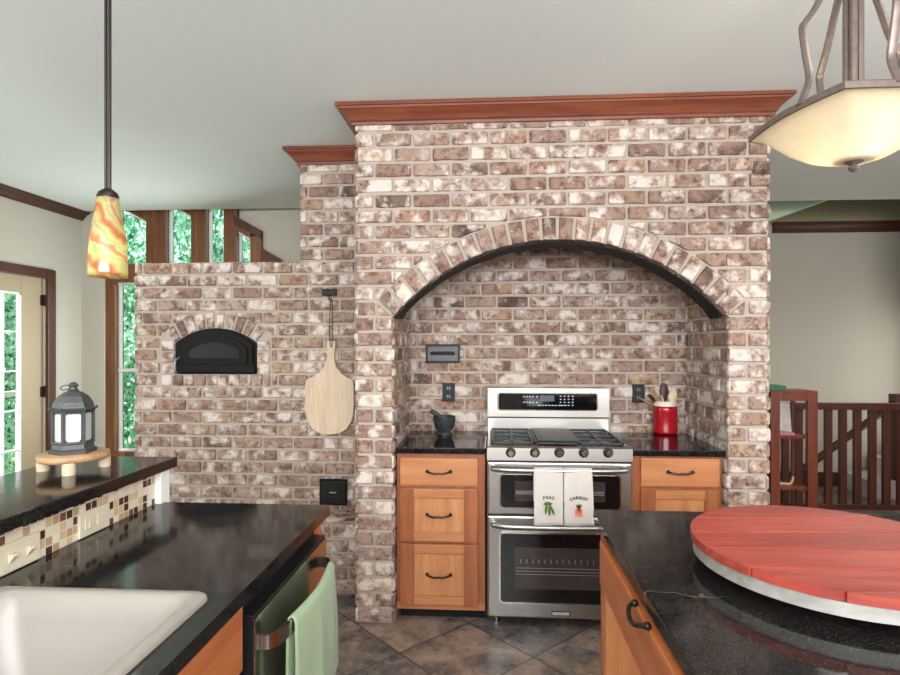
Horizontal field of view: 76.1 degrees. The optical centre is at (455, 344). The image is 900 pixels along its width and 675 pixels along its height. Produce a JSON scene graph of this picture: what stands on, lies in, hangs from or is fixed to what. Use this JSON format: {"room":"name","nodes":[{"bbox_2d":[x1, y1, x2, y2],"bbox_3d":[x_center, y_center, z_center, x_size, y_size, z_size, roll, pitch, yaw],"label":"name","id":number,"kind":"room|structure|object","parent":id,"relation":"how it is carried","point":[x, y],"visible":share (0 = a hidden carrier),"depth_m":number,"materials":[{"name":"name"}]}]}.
{"room":"kitchen","nodes":[
{"label":"kitchen","id":0,"kind":"room"},
{"bbox_2d":[0,196,81,451],"bbox_3d":[-3.868,-0.720,1.619,0.120,4.400,7.760,0,0,4],"label":"wall","id":1,"kind":"structure","parent":0,"point":[30,235],"depth_m":5.17,"materials":[{"name":"paint"}]},
{"bbox_2d":[0,261,55,475],"bbox_3d":[-3.650,0.407,4.616,0.100,2.145,1.040,0,0,4],"label":"door","id":2,"kind":"structure","parent":1,"relation":"in","point":[30,299],"depth_m":4.91,"materials":[{"name":"paint"}]},
{"bbox_2d":[0,183,89,220],"bbox_3d":[-3.766,-1.224,1.613,0.085,0.077,7.760,0,0,4],"label":"trim","id":3,"kind":"structure","parent":1,"relation":"attached to","point":[6,191],"depth_m":4.93,"materials":[{"name":"brown wood"}]},
{"bbox_2d":[5,505,151,574],"bbox_3d":[-1.196,0.958,0.426,0.120,1.044,3.105,0,0,4],"label":"wall","id":4,"kind":"structure","parent":0,"point":[151,505],"depth_m":1.59,"materials":[{"name":"tile"}]},
{"bbox_2d":[0,475,154,557],"bbox_3d":[-1.126,0.490,0.522,0.008,0.108,2.905,0,0,4],"label":"backsplash","id":5,"kind":"structure","parent":4,"relation":"attached to","point":[58,530],"depth_m":1.60,"materials":[{"name":"tile"}]},
{"bbox_2d":[0,531,39,576],"bbox_3d":[-1.058,0.507,1.398,0.022,0.070,0.131,0,0,4],"label":"switch plate","id":6,"kind":"object","parent":5,"relation":"attached to","point":[15,554],"visible":1,"depth_m":1.40,"materials":[{"name":"beige plastic"}]},
{"bbox_2d":[77,502,109,538],"bbox_3d":[-1.046,0.507,1.665,0.014,0.070,0.127,0,0,4],"label":"switch plate","id":7,"kind":"object","parent":5,"relation":"attached to","point":[97,518],"visible":1,"depth_m":1.65,"materials":[{"name":"beige plastic"}]},
{"bbox_2d":[0,456,176,534],"bbox_3d":[-1.283,0.417,0.477,0.380,0.035,3.195,0,0,4],"label":"countertop","id":8,"kind":"structure","parent":4,"relation":"on","point":[27,496],"depth_m":1.65,"materials":[{"name":"black stone"}]},
{"bbox_2d":[35,447,110,475],"bbox_3d":[-1.228,0.371,1.840,0.206,0.057,0.202,0,0,4],"label":"wooden stand","id":9,"kind":"object","parent":8,"relation":"on","point":[43,460],"visible":0.86,"depth_m":1.78,"materials":[{"name":"brown wood"}]},
{"bbox_2d":[47,382,97,455],"bbox_3d":[-1.227,0.231,1.843,0.126,0.224,0.135,0,0,4],"label":"lantern","id":10,"kind":"object","parent":9,"relation":"on","point":[79,408],"visible":1,"depth_m":1.81,"materials":[{"name":"metal"}]},
{"bbox_2d":[153,469,169,504],"bbox_3d":[-1.035,0.640,2.000,0.050,0.409,0.054,0,0,4],"label":"end post","id":11,"kind":"object","parent":4,"relation":"attached to","point":[162,480],"visible":0.17,"depth_m":1.98,"materials":[{"name":"white paint"}]},
{"bbox_2d":[82,211,104,446],"bbox_3d":[-3.460,-0.720,5.502,0.220,4.400,0.040,0,0,4],"label":"wall","id":12,"kind":"structure","parent":0,"point":[93,289],"depth_m":5.48,"materials":[{"name":"paint"}]},
{"bbox_2d":[134,164,357,593],"bbox_3d":[-1.300,0.144,3.820,1.659,2.672,0.756,0,0,4],"label":"wall","id":13,"kind":"structure","parent":0,"point":[233,438],"depth_m":3.75,"materials":[{"name":"brick"}]},
{"bbox_2d":[174,329,256,373],"bbox_3d":[-1.578,0.042,3.782,0.551,0.300,0.142,0,0,4],"label":"door","id":14,"kind":"structure","parent":13,"relation":"attached to","point":[208,351],"depth_m":3.75,"materials":[{"name":"black metal"}]},
{"bbox_2d":[282,145,356,166],"bbox_3d":[-0.787,-1.212,3.898,0.599,0.095,0.535,0,0,4],"label":"trim","id":15,"kind":"structure","parent":13,"relation":"attached to","point":[329,154],"depth_m":3.67,"materials":[{"name":"brown wood"}]},
{"bbox_2d":[322,289,336,299],"bbox_3d":[-0.814,-0.325,3.700,0.088,0.071,0.042,0,0,4],"label":"wall hook","id":16,"kind":"object","parent":13,"relation":"attached to","point":[325,292],"visible":1,"depth_m":3.69,"materials":[{"name":"black metal"}]},
{"bbox_2d":[305,298,353,434],"bbox_3d":[-0.812,0.137,3.688,0.317,0.875,0.022,0,0,4],"label":"peel","id":17,"kind":"object","parent":16,"relation":"hanging from","point":[329,394],"visible":1,"depth_m":3.68,"materials":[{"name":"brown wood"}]},
{"bbox_2d":[320,479,347,504],"bbox_3d":[-0.791,0.949,3.708,0.180,0.169,0.030,0,0,4],"label":"door","id":18,"kind":"structure","parent":13,"relation":"in","point":[332,491],"depth_m":3.70,"materials":[{"name":"black metal"}]},
{"bbox_2d":[239,208,301,261],"bbox_3d":[-0.565,-0.720,5.415,2.989,4.400,0.080,0,0,4],"label":"wall","id":19,"kind":"structure","parent":0,"point":[280,227],"depth_m":5.44,"materials":[{"name":"paint"}]},
{"bbox_2d":[234,215,262,238],"bbox_3d":[-1.953,-1.108,5.464,0.252,0.219,0.170,0,0,4],"label":"trim","id":20,"kind":"structure","parent":19,"relation":"attached to","point":[238,222],"depth_m":5.38,"materials":[{"name":"brown wood"}]},
{"bbox_2d":[261,248,282,262],"bbox_3d":[-1.722,-0.790,5.450,0.212,0.247,0.130,0,0,4],"label":"trim","id":21,"kind":"structure","parent":19,"relation":"attached to","point":[266,256],"depth_m":5.39,"materials":[{"name":"brown wood"}]},
{"bbox_2d":[0,0,899,210],"bbox_3d":[-0.020,-1.337,1.304,7.800,0.150,7.800,0,0,4],"label":"ceiling","id":22,"kind":"structure","parent":0,"point":[208,95],"depth_m":2.66,"materials":[{"name":"paint"}]},
{"bbox_2d":[87,0,127,278],"bbox_3d":[-0.964,-0.725,1.592,0.120,1.074,0.120,0,0,4],"label":"pendant light","id":23,"kind":"object","parent":22,"relation":"hanging from","point":[107,257],"visible":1,"depth_m":1.57,"materials":[{"name":"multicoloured glass"}]},
{"bbox_2d":[748,0,899,171],"bbox_3d":[1.212,-0.895,1.754,0.481,0.735,0.495,0,0,4],"label":"chandelier","id":24,"kind":"object","parent":22,"relation":"hanging from","point":[853,122],"visible":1,"depth_m":1.68,"materials":[{"name":"beige glass"}]},
{"bbox_2d":[354,116,770,622],"bbox_3d":[0.555,0.144,3.361,2.155,2.672,0.747,0,0,4],"label":"wall","id":25,"kind":"structure","parent":0,"point":[615,255],"depth_m":3.05,"materials":[{"name":"brick"}]},
{"bbox_2d":[426,344,459,362],"bbox_3d":[-0.081,0.054,3.660,0.210,0.114,0.039,0,0,4],"label":"air vent","id":26,"kind":"object","parent":25,"relation":"attached to","point":[435,353],"visible":1,"depth_m":3.64,"materials":[{"name":"grey metal"}]},
{"bbox_2d":[442,383,454,401],"bbox_3d":[-0.047,0.301,3.667,0.079,0.118,0.022,0,0,4],"label":"outlet","id":27,"kind":"object","parent":25,"relation":"attached to","point":[448,389],"visible":1,"depth_m":3.66,"materials":[{"name":"black plastic"}]},
{"bbox_2d":[335,90,796,134],"bbox_3d":[0.552,-1.212,3.320,2.313,0.095,0.825,0,0,4],"label":"trim","id":28,"kind":"structure","parent":25,"relation":"attached to","point":[768,102],"depth_m":2.94,"materials":[{"name":"brown wood"}]},
{"bbox_2d":[632,384,643,402],"bbox_3d":[1.140,0.304,3.594,0.072,0.113,0.022,0,0,4],"label":"outlet","id":29,"kind":"object","parent":25,"relation":"attached to","point":[637,389],"visible":1,"depth_m":3.59,"materials":[{"name":"black plastic"}]},
{"bbox_2d":[336,486,899,674],"bbox_3d":[0.402,1.540,2.480,8.700,0.120,10.200,0,0,4],"label":"floor","id":30,"kind":"structure","parent":0,"point":[408,645],"depth_m":2.86,"materials":[{"name":"tile"}]},
{"bbox_2d":[178,606,242,674],"bbox_3d":[-0.849,1.030,0.225,0.588,0.900,2.245,0,0,4],"label":"base cabinet","id":31,"kind":"object","parent":30,"relation":"on","point":[223,654],"visible":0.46,"depth_m":1.22,"materials":[{"name":"brown wood"}]},
{"bbox_2d":[0,502,329,674],"bbox_3d":[-0.821,0.562,0.516,0.601,0.034,2.930,0,0,4],"label":"countertop","id":32,"kind":"structure","parent":31,"relation":"on","point":[225,552],"depth_m":1.46,"materials":[{"name":"black stone"}]},
{"bbox_2d":[0,586,206,674],"bbox_3d":[-0.799,0.632,0.883,0.498,0.198,0.765,0,0,4],"label":"sink","id":33,"kind":"object","parent":32,"relation":"in","point":[44,630],"visible":0.96,"depth_m":1.22,"materials":[{"name":"white ceramic"}]},
{"bbox_2d":[239,532,332,674],"bbox_3d":[-0.709,1.038,1.651,0.644,0.885,0.580,0,0,4],"label":"dishwasher","id":34,"kind":"object","parent":30,"relation":"on","point":[266,626],"visible":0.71,"depth_m":1.49,"materials":[{"name":"black plastic"}]},
{"bbox_2d":[286,561,338,674],"bbox_3d":[-0.394,0.946,1.642,0.061,0.516,0.402,0,0,4],"label":"hand towel","id":35,"kind":"object","parent":34,"relation":"hanging from","point":[312,648],"visible":0.98,"depth_m":1.58,"materials":[{"name":"green fabric"}]},
{"bbox_2d":[314,524,320,533],"bbox_3d":[-0.747,1.030,1.957,0.580,0.900,0.021,0,0,4],"label":"base cabinet","id":36,"kind":"object","parent":30,"relation":"on","point":[318,530],"visible":0.02,"depth_m":1.93,"materials":[{"name":"brown wood"}]},
{"bbox_2d":[397,453,485,617],"bbox_3d":[-0.066,1.028,3.340,0.476,0.903,0.621,0,0,4],"label":"base cabinet","id":37,"kind":"object","parent":30,"relation":"on","point":[441,498],"visible":0.96,"depth_m":3.07,"materials":[{"name":"brown wood"}]},
{"bbox_2d":[395,430,486,453],"bbox_3d":[-0.065,0.561,3.352,0.482,0.032,0.613,0,0,4],"label":"countertop","id":38,"kind":"structure","parent":37,"relation":"on","point":[416,441],"depth_m":3.18,"materials":[{"name":"black stone"}]},
{"bbox_2d":[433,415,455,435],"bbox_3d":[-0.070,0.488,3.493,0.136,0.114,0.136,0,0,4],"label":"mortar","id":39,"kind":"object","parent":38,"relation":"on","point":[444,424],"visible":0.98,"depth_m":3.45,"materials":[{"name":"stone"}]},
{"bbox_2d":[430,409,441,416],"bbox_3d":[-0.100,0.449,3.490,0.123,0.121,0.043,0,0,-3],"label":"pestle","id":40,"kind":"object","parent":39,"relation":"in","point":[433,412],"visible":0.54,"depth_m":3.47,"materials":[{"name":"stone"}]},
{"bbox_2d":[487,387,632,622],"bbox_3d":[0.550,0.874,3.259,0.744,1.212,0.724,0,0,4],"label":"range","id":41,"kind":"object","parent":30,"relation":"on","point":[533,571],"visible":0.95,"depth_m":2.98,"materials":[{"name":"silver metal"}]},
{"bbox_2d":[533,467,562,526],"bbox_3d":[0.467,0.768,2.915,0.146,0.295,0.045,0,0,4],"label":"dish towel","id":42,"kind":"object","parent":41,"relation":"hanging from","point":[547,486],"visible":1,"depth_m":2.90,"materials":[{"name":"fabric"}]},
{"bbox_2d":[487,430,628,446],"bbox_3d":[0.551,0.539,3.272,0.744,0.016,0.580,0,0,4],"label":"cooktop","id":43,"kind":"object","parent":41,"relation":"in","point":[495,438],"depth_m":3.18,"materials":[{"name":"silver metal"}]},
{"bbox_2d":[563,467,593,526],"bbox_3d":[0.620,0.768,2.906,0.152,0.294,0.044,0,0,4],"label":"dish towel","id":44,"kind":"object","parent":41,"relation":"hanging from","point":[578,500],"visible":0.97,"depth_m":2.89,"materials":[{"name":"fabric"}]},
{"bbox_2d":[600,533,683,674],"bbox_3d":[1.143,1.030,0.626,1.596,0.899,2.390,0,0,4],"label":"base cabinet","id":45,"kind":"object","parent":30,"relation":"on","point":[631,642],"visible":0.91,"depth_m":1.49,"materials":[{"name":"brown wood"}]},
{"bbox_2d":[593,510,899,674],"bbox_3d":[1.182,0.562,0.594,1.613,0.034,2.530,0,0,4],"label":"countertop","id":46,"kind":"structure","parent":45,"relation":"on","point":[710,623],"depth_m":1.13,"materials":[{"name":"black stone"}]},
{"bbox_2d":[690,505,899,625],"bbox_3d":[0.899,0.506,1.363,0.636,0.077,0.634,0,0,4],"label":"round tabletop","id":47,"kind":"object","parent":46,"relation":"on","point":[834,562],"visible":1,"depth_m":1.29,"materials":[{"name":"red painted wood plank"},{"name":"galvanized metal"}]},
{"bbox_2d":[630,456,721,511],"bbox_3d":[1.170,1.028,3.264,0.463,0.903,0.621,0,0,4],"label":"base cabinet","id":48,"kind":"object","parent":30,"relation":"on","point":[658,483],"visible":0.34,"depth_m":2.99,"materials":[{"name":"brown wood"}]},
{"bbox_2d":[610,432,724,456],"bbox_3d":[1.168,0.561,3.276,0.474,0.032,0.613,0,0,4],"label":"countertop","id":49,"kind":"structure","parent":48,"relation":"on","point":[642,444],"depth_m":3.12,"materials":[{"name":"black stone"}]},
{"bbox_2d":[653,400,677,434],"bbox_3d":[1.286,0.444,3.536,0.146,0.202,0.146,0,0,4],"label":"utensil crock","id":50,"kind":"object","parent":49,"relation":"on","point":[665,414],"visible":0.98,"depth_m":3.48,"materials":[{"name":"red ceramic"}]},
{"bbox_2d":[647,394,655,402],"bbox_3d":[1.226,0.358,3.519,0.097,0.112,0.075,0,0,4],"label":"spatula","id":51,"kind":"object","parent":50,"relation":"in","point":[650,396],"visible":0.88,"depth_m":3.50,"materials":[{"name":"brown wood"}]},
{"bbox_2d":[650,388,658,400],"bbox_3d":[1.240,0.342,3.556,0.080,0.146,0.014,0,0,10],"label":"wooden spatula","id":52,"kind":"object","parent":50,"relation":"in","point":[651,389],"visible":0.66,"depth_m":3.55,"materials":[{"name":"beige wood"}]},
{"bbox_2d":[660,383,667,401],"bbox_3d":[1.285,0.335,3.552,0.055,0.200,0.019,0,0,4],"label":"wooden spoon","id":53,"kind":"object","parent":50,"relation":"in","point":[663,388],"visible":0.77,"depth_m":3.54,"materials":[{"name":"brown wood"}]},
{"bbox_2d":[668,390,676,401],"bbox_3d":[1.325,0.357,3.537,0.071,0.161,0.019,0,0,4],"label":"wooden spoon","id":54,"kind":"object","parent":50,"relation":"in","point":[672,396],"visible":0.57,"depth_m":3.53,"materials":[{"name":"beige wood"}]},
{"bbox_2d":[769,388,817,507],"bbox_3d":[2.683,0.958,4.680,0.359,1.190,0.270,0,0,4],"label":"rack","id":55,"kind":"object","parent":30,"relation":"on","point":[810,397],"visible":0.55,"depth_m":4.55,"materials":[{"name":"brown wood"}]},
{"bbox_2d":[769,384,785,390],"bbox_3d":[2.575,0.345,4.682,0.134,0.038,0.180,0,0,4],"label":"book","id":56,"kind":"object","parent":55,"relation":"on","point":[771,386],"visible":0.59,"depth_m":4.59,"materials":[{"name":"green paper"}]},
{"bbox_2d":[780,402,791,431],"bbox_3d":[2.686,0.593,4.709,0.099,0.249,0.049,0,0,4],"label":"magazine","id":57,"kind":"object","parent":55,"relation":"on","point":[785,418],"visible":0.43,"depth_m":4.70,"materials":[{"name":"white paper"}]},
{"bbox_2d":[780,476,793,484],"bbox_3d":[2.651,1.095,4.641,0.151,0.073,0.030,0,0,4],"label":"ornament","id":58,"kind":"object","parent":55,"relation":"on","point":[792,478],"visible":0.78,"depth_m":4.63,"materials":[{"name":"beige"}]},
{"bbox_2d":[780,431,794,434],"bbox_3d":[2.639,0.710,4.633,0.122,0.018,0.110,0,0,4],"label":"booklet","id":59,"kind":"object","parent":55,"relation":"on","point":[781,432],"visible":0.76,"depth_m":4.58,"materials":[{"name":"pink paper"}]},
{"bbox_2d":[780,480,806,489],"bbox_3d":[2.688,1.138,4.680,0.260,0.024,0.250,0,0,3],"label":"shelf","id":60,"kind":"object","parent":55,"relation":"attached to","point":[796,485],"depth_m":4.58,"materials":[{"name":"brown wood"}]},
{"bbox_2d":[780,432,806,438],"bbox_3d":[2.688,0.731,4.680,0.260,0.024,0.250,0,0,3],"label":"shelf","id":61,"kind":"object","parent":55,"relation":"attached to","point":[797,435],"depth_m":4.56,"materials":[{"name":"brown wood"}]},
{"bbox_2d":[780,402,899,510],"bbox_3d":[3.820,0.984,5.076,1.894,0.940,0.080,0,0,4],"label":"stair railing","id":62,"kind":"object","parent":30,"relation":"on","point":[827,408],"visible":0.81,"depth_m":5.08,"materials":[{"name":"brown wood"}]},
{"bbox_2d":[789,393,899,480],"bbox_3d":[3.857,0.910,5.625,1.379,1.139,0.100,0,0,4],"label":"handrail","id":63,"kind":"object","parent":30,"relation":"on","point":[892,398],"visible":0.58,"depth_m":5.59,"materials":[{"name":"brown wood"}]},
{"bbox_2d":[847,454,895,499],"bbox_3d":[4.408,1.225,5.742,0.810,0.510,0.500,0,0,4],"label":"wall","id":64,"kind":"structure","parent":30,"relation":"on","point":[849,472],"depth_m":5.64,"materials":[{"name":"paint"}]},
{"bbox_2d":[767,199,899,471],"bbox_3d":[2.983,-0.720,6.189,4.000,4.400,0.120,0,0,4],"label":"wall","id":65,"kind":"structure","parent":0,"point":[834,298],"depth_m":6.07,"materials":[{"name":"paint"}]},
{"bbox_2d":[767,200,826,222],"bbox_3d":[3.354,-1.317,5.906,1.018,0.379,0.400,0,0,4],"label":"ceiling","id":66,"kind":"structure","parent":65,"relation":"attached to","point":[778,209],"depth_m":5.71,"materials":[{"name":"paint"}]},
{"bbox_2d":[767,471,837,485],"bbox_3d":[2.979,1.410,6.115,3.700,0.140,0.030,0,0,4],"label":"baseboard","id":67,"kind":"structure","parent":65,"relation":"attached to","point":[820,474],"depth_m":6.05,"materials":[{"name":"brown wood"}]},
{"bbox_2d":[772,220,899,232],"bbox_3d":[4.114,-1.239,6.020,1.523,0.106,0.080,0,0,4],"label":"trim","id":68,"kind":"structure","parent":65,"relation":"attached to","point":[875,225],"depth_m":6.02,"materials":[{"name":"brown wood"}]},
{"bbox_3d":[-2.587,1.299,5.513,1.524,0.362,0.110,0,0,4],"label":"wall","id":69,"kind":"structure","parent":0,"visible":0},
{"bbox_2d":[105,210,154,455],"bbox_3d":[-3.117,-0.178,5.546,0.516,2.593,0.150,0,0,4],"label":"window","id":70,"kind":"structure","parent":69,"relation":"in","point":[114,288],"depth_m":5.50,"materials":[{"name":"brown wood"}]},
{"bbox_2d":[155,210,196,263],"bbox_3d":[-2.653,-0.178,5.517,0.413,2.593,0.150,0,0,4],"label":"window","id":71,"kind":"structure","parent":69,"relation":"in","point":[164,219],"depth_m":5.46,"materials":[{"name":"brown wood"}]},
{"bbox_2d":[197,209,242,261],"bbox_3d":[-2.255,-0.178,5.493,0.385,2.593,0.150,0,0,4],"label":"window","id":72,"kind":"structure","parent":69,"relation":"in","point":[204,216],"depth_m":5.44,"materials":[{"name":"brown wood"}]},
{"bbox_2d":[225,209,262,262],"bbox_3d":[-2.000,-0.178,5.478,0.349,2.593,0.152,0,0,4],"label":"window","id":73,"kind":"structure","parent":69,"relation":"in","point":[256,243],"depth_m":5.42,"materials":[{"name":"brown wood"}]},
{"label":"outside","id":74,"kind":"structure","parent":0,"visible":0},
{"bbox_2d":[4,442,135,473],"bbox_3d":[-3.538,2.230,24.061,50.000,0.300,32.400,0,0,4],"label":"ground","id":75,"kind":"structure","parent":74,"point":[12,459],"depth_m":10.18,"materials":[{"name":"green plant"}]},
{"bbox_2d":[4,300,15,448],"bbox_3d":[-9.661,-0.868,12.209,2.935,6.983,2.970,0,0,4],"label":"tree","id":76,"kind":"object","parent":75,"relation":"on","point":[13,403],"visible":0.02,"depth_m":11.67,"materials":[{"name":"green plant"}]},
{"bbox_2d":[5,300,15,423],"bbox_3d":[-8.050,-0.678,9.106,2.152,5.674,2.178,0,0,4],"label":"tree","id":77,"kind":"object","parent":75,"relation":"on","point":[14,313],"visible":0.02,"depth_m":9.64,"materials":[{"name":"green plant"}]},
{"bbox_2d":[124,211,145,447],"bbox_3d":[-5.914,-0.460,9.774,1.569,5.526,1.547,0,0,7],"label":"tree","id":78,"kind":"object","parent":75,"relation":"on","point":[129,223],"visible":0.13,"depth_m":9.65,"materials":[{"name":"green plant"}]},
{"bbox_2d":[124,209,221,446],"bbox_3d":[-6.530,-1.481,12.813,2.942,8.400,2.900,0,0,7],"label":"tree","id":79,"kind":"object","parent":75,"relation":"on","point":[130,337],"visible":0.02,"depth_m":12.12,"materials":[{"name":"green plant"}]},
{"bbox_2d":[128,209,222,435],"bbox_3d":[-4.410,-0.708,9.171,1.533,5.622,1.604,0,0,4],"label":"tree","id":80,"kind":"object","parent":75,"relation":"on","point":[182,222],"visible":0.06,"depth_m":8.84,"materials":[{"name":"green plant"}]},
{"bbox_2d":[213,210,248,262],"bbox_3d":[-4.068,-1.413,12.445,2.683,8.195,2.806,0,0,4],"label":"tree","id":81,"kind":"object","parent":75,"relation":"on","point":[220,223],"visible":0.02,"depth_m":11.86,"materials":[{"name":"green plant"}]},
{"bbox_2d":[243,236,249,261],"bbox_3d":[-3.045,-0.755,9.102,1.174,5.718,1.188,0,0,4],"label":"tree","id":82,"kind":"object","parent":75,"relation":"on","point":[246,254],"visible":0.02,"depth_m":8.99,"materials":[{"name":"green plant"}]},
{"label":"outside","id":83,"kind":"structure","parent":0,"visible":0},
{"bbox_3d":[-17.147,2.230,-0.254,25.800,0.300,17.400,0,0,4],"label":"ground","id":84,"kind":"structure","parent":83,"visible":0},
{"bbox_2d":[4,293,15,474],"bbox_3d":[-5.766,0.024,6.650,1.437,4.162,1.504,0,0,4],"label":"tree","id":85,"kind":"object","parent":84,"relation":"on","point":[9,337],"visible":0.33,"depth_m":6.85,"materials":[{"name":"green plant"}]},
{"bbox_2d":[4,390,15,471],"bbox_3d":[-5.085,1.300,5.320,0.100,1.560,5.000,0,0,4],"label":"deck railing","id":86,"kind":"object","parent":84,"relation":"on","point":[6,393],"visible":0.02,"depth_m":6.56,"materials":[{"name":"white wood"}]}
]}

